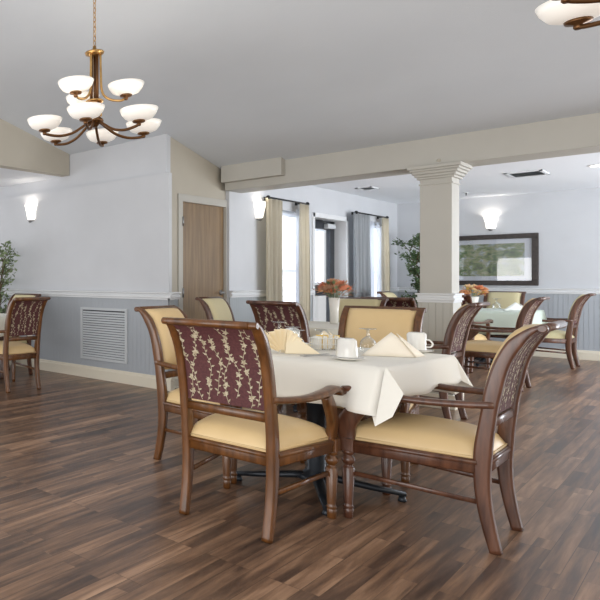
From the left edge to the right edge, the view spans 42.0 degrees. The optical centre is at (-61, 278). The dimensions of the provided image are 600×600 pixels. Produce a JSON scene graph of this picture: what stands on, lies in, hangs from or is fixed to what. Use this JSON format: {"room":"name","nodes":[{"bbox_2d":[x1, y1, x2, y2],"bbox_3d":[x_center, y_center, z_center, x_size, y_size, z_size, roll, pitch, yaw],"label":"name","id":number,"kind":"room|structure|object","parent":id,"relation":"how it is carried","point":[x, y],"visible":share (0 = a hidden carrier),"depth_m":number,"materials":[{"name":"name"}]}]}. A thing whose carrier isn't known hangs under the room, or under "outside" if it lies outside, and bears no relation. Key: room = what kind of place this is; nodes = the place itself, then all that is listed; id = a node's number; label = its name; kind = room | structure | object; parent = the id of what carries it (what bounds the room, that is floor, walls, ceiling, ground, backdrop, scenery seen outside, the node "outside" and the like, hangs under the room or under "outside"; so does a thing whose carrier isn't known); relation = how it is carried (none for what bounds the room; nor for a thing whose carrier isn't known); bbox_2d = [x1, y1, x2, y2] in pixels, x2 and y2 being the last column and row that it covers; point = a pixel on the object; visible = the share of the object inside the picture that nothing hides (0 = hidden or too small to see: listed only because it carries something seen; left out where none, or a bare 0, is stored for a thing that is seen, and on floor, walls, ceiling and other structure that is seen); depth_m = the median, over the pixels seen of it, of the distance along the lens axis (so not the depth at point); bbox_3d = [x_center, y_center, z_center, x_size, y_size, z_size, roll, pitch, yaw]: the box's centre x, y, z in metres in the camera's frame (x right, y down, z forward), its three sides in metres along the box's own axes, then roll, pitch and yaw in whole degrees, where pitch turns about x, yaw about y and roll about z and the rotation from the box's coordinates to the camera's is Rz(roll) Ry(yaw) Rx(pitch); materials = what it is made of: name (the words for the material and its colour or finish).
{"room":"care facility","nodes":[
{"label":"care facility","id":0,"kind":"room"},
{"bbox_2d":[0,134,175,390],"bbox_3d":[0.784,-0.260,8.549,0.180,2.860,5.632,0,0,-37],"label":"wall","id":1,"kind":"structure","parent":0,"point":[100,234],"depth_m":7.06,"materials":[{"name":"grey paint"}]},
{"bbox_2d":[25,204,36,222],"bbox_3d":[1.171,-0.858,7.878,0.102,0.235,0.184,0,0,-37],"label":"wall sconce","id":2,"kind":"object","parent":1,"relation":"attached to","point":[30,208],"visible":1,"depth_m":7.84,"materials":[{"name":"white glass"}]},
{"bbox_2d":[0,119,68,176],"bbox_3d":[-1.332,-2.239,5.332,7.240,1.914,0.120,0,0,-37],"label":"ceiling beam","id":3,"kind":"structure","parent":1,"relation":"attached to","point":[20,150],"depth_m":7.03,"materials":[{"name":"beige paint"}]},
{"bbox_2d":[80,307,127,363],"bbox_3d":[1.891,0.642,6.963,0.018,0.615,0.660,0,0,-37],"label":"air vent","id":4,"kind":"object","parent":1,"relation":"in","point":[103,331],"visible":1,"depth_m":6.95,"materials":[{"name":"grey metal"}]},
{"bbox_2d":[170,137,225,387],"bbox_3d":[2.877,-0.260,6.786,1.222,2.860,0.161,0,0,-37],"label":"wall","id":5,"kind":"structure","parent":0,"point":[192,174],"depth_m":6.63,"materials":[{"name":"grey paint"}]},
{"bbox_2d":[177,193,226,318],"bbox_3d":[2.979,0.120,6.827,1.010,2.100,0.108,0,0,-37],"label":"door","id":6,"kind":"structure","parent":5,"relation":"in","point":[201,221],"depth_m":6.81,"materials":[{"name":"brown wood"}]},
{"bbox_2d":[0,356,599,599],"bbox_3d":[2.876,1.200,6.013,13.800,0.060,12.200,0,0,-37],"label":"floor","id":7,"kind":"structure","parent":0,"point":[88,512],"depth_m":2.96,"materials":[{"name":"wood"}]},
{"bbox_2d":[0,240,19,313],"bbox_3d":[0.723,0.327,8.007,0.673,1.685,0.575,0,0,25],"label":"potted tree","id":8,"kind":"object","parent":7,"relation":"on","point":[3,272],"visible":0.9,"depth_m":7.96,"materials":[{"name":"green plant"}]},
{"bbox_2d":[0,293,40,379],"bbox_3d":[0.829,0.680,7.405,0.741,0.989,0.621,0,0,-37],"label":"dining chair","id":9,"kind":"object","parent":7,"relation":"on","point":[29,363],"visible":0.24,"depth_m":7.35,"materials":[{"name":"brown wood"}]},
{"bbox_2d":[13,295,34,297],"bbox_3d":[1.018,0.396,7.546,0.178,0.390,0.372,0,0,-37],"label":"cushion","id":10,"kind":"object","parent":9,"relation":"on","point":[14,296],"depth_m":7.54,"materials":[{"name":"beige fabric"}]},
{"bbox_2d":[0,297,50,392],"bbox_3d":[0.773,0.680,6.448,0.621,0.989,0.741,0,0,-30],"label":"dining chair","id":11,"kind":"object","parent":7,"relation":"on","point":[24,315],"visible":1,"depth_m":6.26,"materials":[{"name":"brown wood"}]},
{"bbox_2d":[134,305,282,483],"bbox_3d":[1.696,0.680,3.855,0.621,0.989,0.741,0,0,-37],"label":"dining chair","id":12,"kind":"object","parent":7,"relation":"on","point":[163,349],"visible":0.36,"depth_m":3.87,"materials":[{"name":"brown wood"}]},
{"bbox_2d":[145,308,183,369],"bbox_3d":[1.556,0.396,4.044,0.372,0.390,0.178,0,0,-37],"label":"cushion","id":13,"kind":"object","parent":12,"relation":"on","point":[156,314],"depth_m":3.93,"materials":[{"name":"beige fabric"}]},
{"bbox_2d":[195,296,234,320],"bbox_3d":[3.005,0.680,5.974,0.621,0.989,0.741,0,0,-37],"label":"dining chair","id":14,"kind":"object","parent":7,"relation":"on","point":[215,308],"visible":0.27,"depth_m":6.10,"materials":[{"name":"beige fabric"}]},
{"bbox_2d":[203,298,232,320],"bbox_3d":[2.864,0.396,6.163,0.372,0.390,0.178,0,0,-37],"label":"cushion","id":15,"kind":"object","parent":14,"relation":"on","point":[219,308],"depth_m":6.11,"materials":[{"name":"beige fabric"}]},
{"bbox_2d":[161,317,343,543],"bbox_3d":[1.503,0.680,2.958,0.741,0.989,0.621,0,0,-37],"label":"dining chair","id":16,"kind":"object","parent":7,"relation":"on","point":[226,363],"visible":1,"depth_m":2.83,"materials":[{"name":"brown wood"}]},
{"bbox_2d":[246,300,310,404],"bbox_3d":[3.106,0.680,5.209,0.741,0.989,0.621,0,0,-25],"label":"dining chair","id":17,"kind":"object","parent":7,"relation":"on","point":[292,313],"visible":0.28,"depth_m":5.06,"materials":[{"name":"red fabric"}]},
{"bbox_2d":[292,404,297,411],"bbox_3d":[3.441,0.794,5.523,0.880,0.752,0.880,0,0,-37],"label":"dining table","id":18,"kind":"object","parent":7,"relation":"on","point":[295,405],"visible":0.09,"depth_m":5.28,"materials":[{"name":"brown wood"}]},
{"bbox_2d":[308,321,338,336],"bbox_3d":[3.441,0.570,5.523,1.079,0.310,1.079,0,0,-37],"label":"tablecloth","id":19,"kind":"object","parent":18,"relation":"on","point":[332,328],"visible":0.06,"depth_m":5.14,"materials":[{"name":"white fabric"}]},
{"bbox_2d":[329,298,339,323],"bbox_3d":[3.668,0.293,5.586,0.090,0.240,0.090,0,0,-37],"label":"vase","id":20,"kind":"object","parent":19,"relation":"on","point":[334,303],"visible":1,"depth_m":5.56,"materials":[{"name":"white ceramic"}]},
{"bbox_2d":[312,278,356,297],"bbox_3d":[3.663,0.132,5.584,0.362,0.286,0.378,0,0,-37],"label":"flower bouquet","id":21,"kind":"object","parent":20,"relation":"in","point":[331,286],"visible":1,"depth_m":5.55,"materials":[{"name":"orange plant"}]},
{"bbox_2d":[237,403,406,515],"bbox_3d":[2.180,0.794,3.374,0.912,0.752,0.820,0,0,-33],"label":"dining table","id":22,"kind":"object","parent":7,"relation":"on","point":[315,412],"visible":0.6,"depth_m":3.28,"materials":[{"name":"black metal"}]},
{"bbox_2d":[271,343,472,425],"bbox_3d":[2.202,0.566,3.389,1.058,0.303,1.017,0,0,-33],"label":"tablecloth","id":23,"kind":"object","parent":22,"relation":"on","point":[378,384],"visible":0.56,"depth_m":3.00,"materials":[{"name":"white fabric"}]},
{"bbox_2d":[267,328,319,353],"bbox_3d":[1.932,0.344,3.333,0.312,0.137,0.062,0,0,3],"label":"napkin","id":24,"kind":"object","parent":23,"relation":"on","point":[288,342],"visible":0.9,"depth_m":3.32,"materials":[{"name":"beige fabric"}]},
{"bbox_2d":[307,331,331,345],"bbox_3d":[2.385,0.366,3.725,0.232,0.096,0.114,0,0,18],"label":"napkin","id":25,"kind":"object","parent":23,"relation":"on","point":[322,332],"visible":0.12,"depth_m":3.71,"materials":[{"name":"beige fabric"}]},
{"bbox_2d":[309,337,340,350],"bbox_3d":[2.244,0.376,3.489,0.155,0.074,0.075,0,0,-6],"label":"wire caddy","id":26,"kind":"object","parent":23,"relation":"on","point":[312,338],"visible":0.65,"depth_m":3.46,"materials":[{"name":"white metal"}]},
{"bbox_2d":[313,336,319,349],"bbox_3d":[2.181,0.369,3.480,0.009,0.076,0.044,0,0,-6],"label":"packet","id":27,"kind":"object","parent":26,"relation":"in","point":[313,336],"visible":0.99,"depth_m":3.47,"materials":[{"name":"white paper"}]},
{"bbox_2d":[331,355,363,360],"bbox_3d":[2.079,0.406,3.067,0.146,0.016,0.146,0,0,-37],"label":"saucer","id":28,"kind":"object","parent":23,"relation":"on","point":[333,356],"visible":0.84,"depth_m":3.04,"materials":[{"name":"white ceramic"}]},
{"bbox_2d":[336,338,357,357],"bbox_3d":[2.079,0.349,3.075,0.094,0.095,0.111,0,0,3],"label":"cup","id":29,"kind":"object","parent":28,"relation":"on","point":[346,347],"visible":1,"depth_m":3.03,"materials":[{"name":"white ceramic"}]},
{"bbox_2d":[359,328,375,350],"bbox_3d":[2.420,0.346,3.396,0.084,0.134,0.084,0,0,-37],"label":"goblet","id":30,"kind":"object","parent":23,"relation":"on","point":[366,329],"visible":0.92,"depth_m":3.39,"materials":[{"name":"clear glass"}]},
{"bbox_2d":[361,332,424,357],"bbox_3d":[2.450,0.351,3.257,0.316,0.126,0.148,0,0,21],"label":"napkin","id":31,"kind":"object","parent":23,"relation":"on","point":[390,345],"visible":1,"depth_m":3.21,"materials":[{"name":"beige fabric"}]},
{"bbox_2d":[419,349,432,352],"bbox_3d":[2.682,0.406,3.379,0.146,0.016,0.146,0,0,-37],"label":"saucer","id":32,"kind":"object","parent":23,"relation":"on","point":[427,350],"visible":0.3,"depth_m":3.33,"materials":[{"name":"white ceramic"}]},
{"bbox_2d":[407,332,433,349],"bbox_3d":[2.690,0.348,3.379,0.107,0.098,0.090,0,0,-1],"label":"cup","id":33,"kind":"object","parent":32,"relation":"on","point":[419,340],"visible":0.89,"depth_m":3.34,"materials":[{"name":"white ceramic"}]},
{"bbox_3d":[2.158,0.405,3.680,0.146,0.016,0.146,0,0,-37],"label":"saucer","id":34,"kind":"object","parent":23,"relation":"on","visible":0},
{"bbox_2d":[286,328,299,336],"bbox_3d":[2.167,0.349,3.680,0.108,0.095,0.090,0,0,0],"label":"cup","id":35,"kind":"object","parent":34,"relation":"on","point":[296,332],"visible":0.23,"depth_m":3.65,"materials":[{"name":"white ceramic"}]},
{"bbox_2d":[297,305,426,482],"bbox_3d":[2.725,0.680,3.826,0.741,0.989,0.621,0,0,-40],"label":"dining chair","id":36,"kind":"object","parent":7,"relation":"on","point":[401,321],"visible":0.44,"depth_m":3.93,"materials":[{"name":"beige fabric"}]},
{"bbox_2d":[345,308,415,347],"bbox_3d":[2.905,0.396,3.978,0.178,0.390,0.372,0,0,-40],"label":"cushion","id":37,"kind":"object","parent":36,"relation":"on","point":[401,321],"depth_m":3.96,"materials":[{"name":"beige fabric"}]},
{"bbox_2d":[337,297,388,321],"bbox_3d":[3.959,0.680,5.835,0.741,0.989,0.621,0,0,-37],"label":"dining chair","id":38,"kind":"object","parent":7,"relation":"on","point":[351,301],"visible":0.07,"depth_m":5.97,"materials":[{"name":"brown wood"}]},
{"bbox_2d":[377,291,396,296],"bbox_3d":[6.864,0.680,8.728,0.621,0.989,0.741,0,0,-37],"label":"dining chair","id":39,"kind":"object","parent":7,"relation":"on","point":[383,293],"visible":0.12,"depth_m":8.87,"materials":[{"name":"beige fabric"}]},
{"bbox_2d":[383,292,396,296],"bbox_3d":[6.723,0.396,8.917,0.372,0.390,0.178,0,0,-37],"label":"cushion","id":40,"kind":"object","parent":39,"relation":"on","point":[385,294],"depth_m":8.87,"materials":[{"name":"beige fabric"}]},
{"bbox_2d":[365,297,416,306],"bbox_3d":[4.863,0.680,6.372,0.741,0.989,0.621,0,0,-37],"label":"dining chair","id":41,"kind":"object","parent":7,"relation":"on","point":[393,301],"visible":0.04,"depth_m":6.09,"materials":[{"name":"brown wood"}]},
{"bbox_2d":[391,233,419,306],"bbox_3d":[7.801,0.178,9.708,0.762,1.983,0.816,0,0,-37],"label":"potted tree","id":42,"kind":"object","parent":7,"relation":"on","point":[415,270],"visible":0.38,"depth_m":9.73,"materials":[{"name":"green plant"}]},
{"bbox_2d":[407,161,472,410],"bbox_3d":[4.601,0.067,5.531,0.386,2.206,0.388,0,0,-37],"label":"column","id":43,"kind":"structure","parent":7,"relation":"on","point":[439,294],"depth_m":5.44,"materials":[{"name":"paint"}]},
{"bbox_2d":[338,320,566,554],"bbox_3d":[2.406,0.680,2.845,0.621,0.989,0.741,0,0,-37],"label":"dining chair","id":44,"kind":"object","parent":7,"relation":"on","point":[458,447],"visible":0.85,"depth_m":2.74,"materials":[{"name":"brown wood"}]},
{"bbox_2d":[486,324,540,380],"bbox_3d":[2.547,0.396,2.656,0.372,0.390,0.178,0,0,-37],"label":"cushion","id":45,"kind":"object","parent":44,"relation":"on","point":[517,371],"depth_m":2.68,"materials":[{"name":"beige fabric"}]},
{"bbox_2d":[419,302,489,419],"bbox_3d":[4.088,0.680,5.056,0.621,0.989,0.741,0,0,-37],"label":"dining chair","id":46,"kind":"object","parent":7,"relation":"on","point":[457,331],"visible":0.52,"depth_m":4.83,"materials":[{"name":"brown wood"}]},
{"bbox_2d":[461,294,492,372],"bbox_3d":[6.643,0.680,7.750,0.741,0.989,0.621,0,0,-37],"label":"dining chair","id":47,"kind":"object","parent":7,"relation":"on","point":[467,297],"visible":0.18,"depth_m":7.50,"materials":[{"name":"brown wood"}]},
{"bbox_2d":[464,335,492,366],"bbox_3d":[7.429,0.794,8.187,0.960,0.752,0.960,0,0,-37],"label":"dining table","id":48,"kind":"object","parent":7,"relation":"on","point":[475,358],"visible":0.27,"depth_m":8.10,"materials":[{"name":"brown wood"}]},
{"bbox_2d":[474,308,547,334],"bbox_3d":[7.429,0.626,8.187,1.179,0.422,1.179,0,0,-37],"label":"tablecloth","id":49,"kind":"object","parent":48,"relation":"on","point":[500,318],"visible":0.2,"depth_m":7.73,"materials":[{"name":"grey fabric"}]},
{"bbox_2d":[471,297,478,302],"bbox_3d":[7.426,0.329,8.359,0.120,0.170,0.120,0,0,-37],"label":"vase","id":50,"kind":"object","parent":49,"relation":"on","point":[474,299],"visible":0.29,"depth_m":8.31,"materials":[{"name":"white"}]},
{"bbox_2d":[459,284,488,296],"bbox_3d":[7.415,0.204,8.364,0.376,0.280,0.377,0,0,-37],"label":"flower bouquet","id":51,"kind":"object","parent":50,"relation":"in","point":[482,290],"visible":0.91,"depth_m":8.31,"materials":[{"name":"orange plant"}]},
{"bbox_2d":[502,302,522,310],"bbox_3d":[7.550,0.358,7.878,0.323,0.111,0.162,0,0,24],"label":"napkin","id":52,"kind":"object","parent":49,"relation":"on","point":[515,306],"visible":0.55,"depth_m":7.84,"materials":[{"name":"white fabric"}]},
{"bbox_2d":[483,291,525,337],"bbox_3d":[8.241,0.680,8.842,0.741,0.989,0.621,0,0,-37],"label":"dining chair","id":53,"kind":"object","parent":7,"relation":"on","point":[505,299],"visible":0.3,"depth_m":8.95,"materials":[{"name":"beige fabric"}]},
{"bbox_2d":[486,292,521,308],"bbox_3d":[8.430,0.396,8.983,0.178,0.390,0.372,0,0,-37],"label":"cushion","id":54,"kind":"object","parent":53,"relation":"on","point":[505,299],"depth_m":8.96,"materials":[{"name":"beige fabric"}]},
{"bbox_2d":[463,297,549,391],"bbox_3d":[6.058,0.680,6.513,0.621,0.989,0.741,0,0,-37],"label":"dining chair","id":55,"kind":"object","parent":7,"relation":"on","point":[474,348],"visible":0.59,"depth_m":6.44,"materials":[{"name":"brown wood"}]},
{"bbox_2d":[536,293,595,368],"bbox_3d":[8.234,0.680,8.061,0.621,0.989,0.741,0,0,-37],"label":"dining chair","id":56,"kind":"object","parent":7,"relation":"on","point":[568,337],"visible":0.59,"depth_m":7.88,"materials":[{"name":"brown wood"}]},
{"bbox_2d":[568,294,584,317],"bbox_3d":[8.375,0.396,7.872,0.372,0.390,0.178,0,0,-37],"label":"cushion","id":57,"kind":"object","parent":56,"relation":"on","point":[580,306],"depth_m":7.83,"materials":[{"name":"beige fabric"}]},
{"bbox_2d":[0,0,599,203],"bbox_3d":[2.675,-2.176,5.863,14.300,1.794,12.200,0,0,-37],"label":"ceiling","id":58,"kind":"structure","parent":0,"point":[231,82],"depth_m":4.86,"materials":[{"name":"paint"}]},
{"bbox_2d":[27,0,160,146],"bbox_3d":[1.056,-1.534,4.104,0.936,1.145,0.842,0,0,-7],"label":"chandelier","id":59,"kind":"object","parent":58,"relation":"hanging from","point":[86,107],"visible":1,"depth_m":4.02,"materials":[{"name":"white glass"}]},
{"bbox_2d":[355,186,379,190],"bbox_3d":[6.153,-1.304,8.644,0.320,0.012,0.200,0,0,-37],"label":"ceiling vent","id":60,"kind":"object","parent":58,"relation":"in","point":[368,187],"visible":1,"depth_m":8.63,"materials":[{"name":"white metal"}]},
{"bbox_2d":[225,113,599,192],"bbox_3d":[5.472,-1.232,4.481,0.370,0.395,6.640,0,0,-37],"label":"ceiling beam","id":61,"kind":"structure","parent":58,"relation":"attached to","point":[575,135],"depth_m":5.39,"materials":[{"name":"paint"}]},
{"bbox_2d":[221,157,284,182],"bbox_3d":[3.501,-1.225,6.739,0.091,0.210,0.664,0,0,-37],"label":"box","id":62,"kind":"object","parent":61,"relation":"attached to","point":[273,167],"visible":0.79,"depth_m":6.68,"materials":[{"name":"paint"}]},
{"bbox_2d":[504,169,549,177],"bbox_3d":[7.287,-1.304,7.457,0.480,0.012,0.340,0,0,-37],"label":"ceiling vent","id":63,"kind":"object","parent":58,"relation":"in","point":[533,172],"visible":1,"depth_m":7.45,"materials":[{"name":"white metal"}]},
{"bbox_2d":[535,0,599,29],"bbox_3d":[2.539,-1.542,1.981,0.957,1.167,0.873,0,0,-37],"label":"chandelier","id":64,"kind":"object","parent":58,"relation":"hanging from","point":[577,14],"visible":1,"depth_m":2.31,"materials":[{"name":"white glass"}]},
{"bbox_2d":[587,164,599,166],"bbox_3d":[7.578,-1.306,6.900,0.200,0.009,0.200,0,0,-37],"label":"recessed light","id":65,"kind":"object","parent":58,"relation":"in","point":[594,165],"visible":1,"depth_m":6.91,"materials":[{"name":"white"}]},
{"bbox_2d":[226,185,398,321],"bbox_3d":[5.715,-0.110,8.875,5.825,2.560,0.206,0,0,-37],"label":"wall","id":66,"kind":"structure","parent":0,"point":[246,235],"depth_m":7.58,"materials":[{"name":"grey paint"}]},
{"bbox_2d":[254,201,265,220],"bbox_3d":[3.994,-0.838,7.457,0.184,0.235,0.102,0,0,-37],"label":"wall sconce","id":67,"kind":"object","parent":66,"relation":"attached to","point":[259,206],"visible":1,"depth_m":7.43,"materials":[{"name":"white glass"}]},
{"bbox_2d":[264,195,309,205],"bbox_3d":[4.494,-1.015,7.824,1.172,0.052,0.141,0,0,-37],"label":"curtain rod","id":68,"kind":"object","parent":66,"relation":"attached to","point":[267,196],"visible":0.99,"depth_m":7.78,"materials":[{"name":"black metal"}]},
{"bbox_2d":[266,198,282,300],"bbox_3d":[4.200,0.070,7.549,0.480,2.140,0.093,0,0,-37],"label":"curtain","id":69,"kind":"object","parent":68,"relation":"hanging from","point":[274,254],"visible":0.61,"depth_m":7.54,"materials":[{"name":"beige fabric"}]},
{"bbox_2d":[299,204,309,320],"bbox_3d":[4.885,0.070,8.059,0.288,2.140,0.087,0,0,-44],"label":"curtain","id":70,"kind":"object","parent":68,"relation":"hanging from","point":[304,234],"visible":0.69,"depth_m":8.03,"materials":[{"name":"beige fabric"}]},
{"bbox_2d":[282,211,295,286],"bbox_3d":[4.652,-0.110,8.080,0.860,1.600,0.150,0,0,-37],"label":"window","id":71,"kind":"structure","parent":66,"relation":"in","point":[282,211],"depth_m":8.28,"materials":[{"name":"white"}]},
{"bbox_2d":[282,213,295,301],"bbox_3d":[4.652,-0.125,8.080,0.720,1.510,0.040,0,0,-37],"label":"window blind","id":72,"kind":"object","parent":71,"relation":"attached to","point":[288,220],"visible":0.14,"depth_m":8.14,"materials":[{"name":"white"}]},
{"bbox_2d":[296,209,298,302],"bbox_3d":[4.788,0.105,8.049,0.032,2.070,0.100,0,0,42],"label":"sheer curtain","id":73,"kind":"object","parent":71,"relation":"hanging from","point":[297,211],"visible":0.54,"depth_m":8.05,"materials":[{"name":"white fabric"}]},
{"bbox_2d":[315,229,324,283],"bbox_3d":[5.548,-0.345,8.960,0.850,0.830,0.040,0,0,-37],"label":"window blind","id":74,"kind":"object","parent":66,"relation":"attached to","point":[319,237],"visible":0.32,"depth_m":9.12,"materials":[{"name":"white"}]},
{"bbox_2d":[312,212,348,321],"bbox_3d":[5.671,0.115,8.884,1.257,2.111,0.220,0,0,-37],"label":"door","id":75,"kind":"structure","parent":66,"relation":"in","point":[336,227],"depth_m":9.16,"materials":[{"name":"white"}]},
{"bbox_2d":[351,211,388,218],"bbox_3d":[6.838,-1.015,9.573,1.362,0.052,0.141,0,0,-37],"label":"curtain rod","id":76,"kind":"object","parent":66,"relation":"attached to","point":[355,212],"visible":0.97,"depth_m":9.50,"materials":[{"name":"black metal"}]},
{"bbox_2d":[353,213,370,296],"bbox_3d":[6.508,0.070,9.271,0.680,2.140,0.093,0,0,-37],"label":"curtain","id":77,"kind":"object","parent":76,"relation":"hanging from","point":[361,222],"visible":0.6,"depth_m":9.20,"materials":[{"name":"grey fabric"}]},
{"bbox_2d":[370,221,373,296],"bbox_3d":[6.952,0.105,9.663,0.200,2.070,0.033,0,0,-42],"label":"sheer curtain","id":78,"kind":"object","parent":76,"relation":"hanging from","point":[371,222],"visible":0.52,"depth_m":9.66,"materials":[{"name":"white fabric"}]},
{"bbox_2d":[376,222,380,296],"bbox_3d":[7.181,0.105,9.833,0.230,2.070,0.033,0,0,-42],"label":"sheer curtain","id":79,"kind":"object","parent":76,"relation":"hanging from","point":[378,224],"visible":0.54,"depth_m":9.83,"materials":[{"name":"white fabric"}]},
{"bbox_2d":[381,218,389,290],"bbox_3d":[7.326,0.070,9.880,0.298,2.140,0.087,0,0,-44],"label":"curtain","id":80,"kind":"object","parent":76,"relation":"hanging from","point":[385,254],"visible":0.57,"depth_m":9.85,"materials":[{"name":"beige fabric"}]},
{"bbox_2d":[374,226,376,296],"bbox_3d":[7.145,-0.125,9.939,0.680,1.510,0.040,0,0,-37],"label":"window","id":81,"kind":"structure","parent":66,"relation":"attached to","point":[375,247],"depth_m":10.04,"materials":[{"name":"white glass"}]},
{"bbox_2d":[397,187,599,360],"bbox_3d":[9.970,-0.110,7.936,0.168,2.560,6.800,0,0,-37],"label":"wall","id":82,"kind":"structure","parent":0,"point":[567,222],"depth_m":8.96,"materials":[{"name":"grey paint"}]},
{"bbox_2d":[483,216,497,230],"bbox_3d":[8.698,-0.877,9.495,0.102,0.235,0.184,0,0,-37],"label":"wall sconce","id":83,"kind":"object","parent":82,"relation":"attached to","point":[490,221],"visible":1,"depth_m":9.47,"materials":[{"name":"white glass"}]},
{"bbox_2d":[459,233,538,285],"bbox_3d":[8.717,-0.300,9.521,0.040,0.800,1.110,0,0,-37],"label":"framed picture","id":84,"kind":"object","parent":82,"relation":"attached to","point":[499,259],"visible":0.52,"depth_m":9.43,"materials":[{"name":"brown wood"}]},
{"bbox_2d":[459,243,524,275],"bbox_3d":[8.721,-0.300,9.524,0.004,0.510,0.800,0,0,-37],"label":"print","id":85,"kind":"object","parent":84,"relation":"attached to","point":[475,259],"depth_m":9.50},
{"bbox_3d":[0.350,0.794,7.023,0.880,0.752,0.880,0,0,-42],"label":"dining table","id":86,"kind":"object","parent":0,"visible":0},
{"bbox_2d":[0,313,34,340],"bbox_3d":[0.350,0.570,7.023,1.079,0.310,1.079,0,0,-42],"label":"tablecloth","id":87,"kind":"object","parent":86,"relation":"on","point":[2,315],"visible":0.13,"depth_m":6.72,"materials":[{"name":"white fabric"}]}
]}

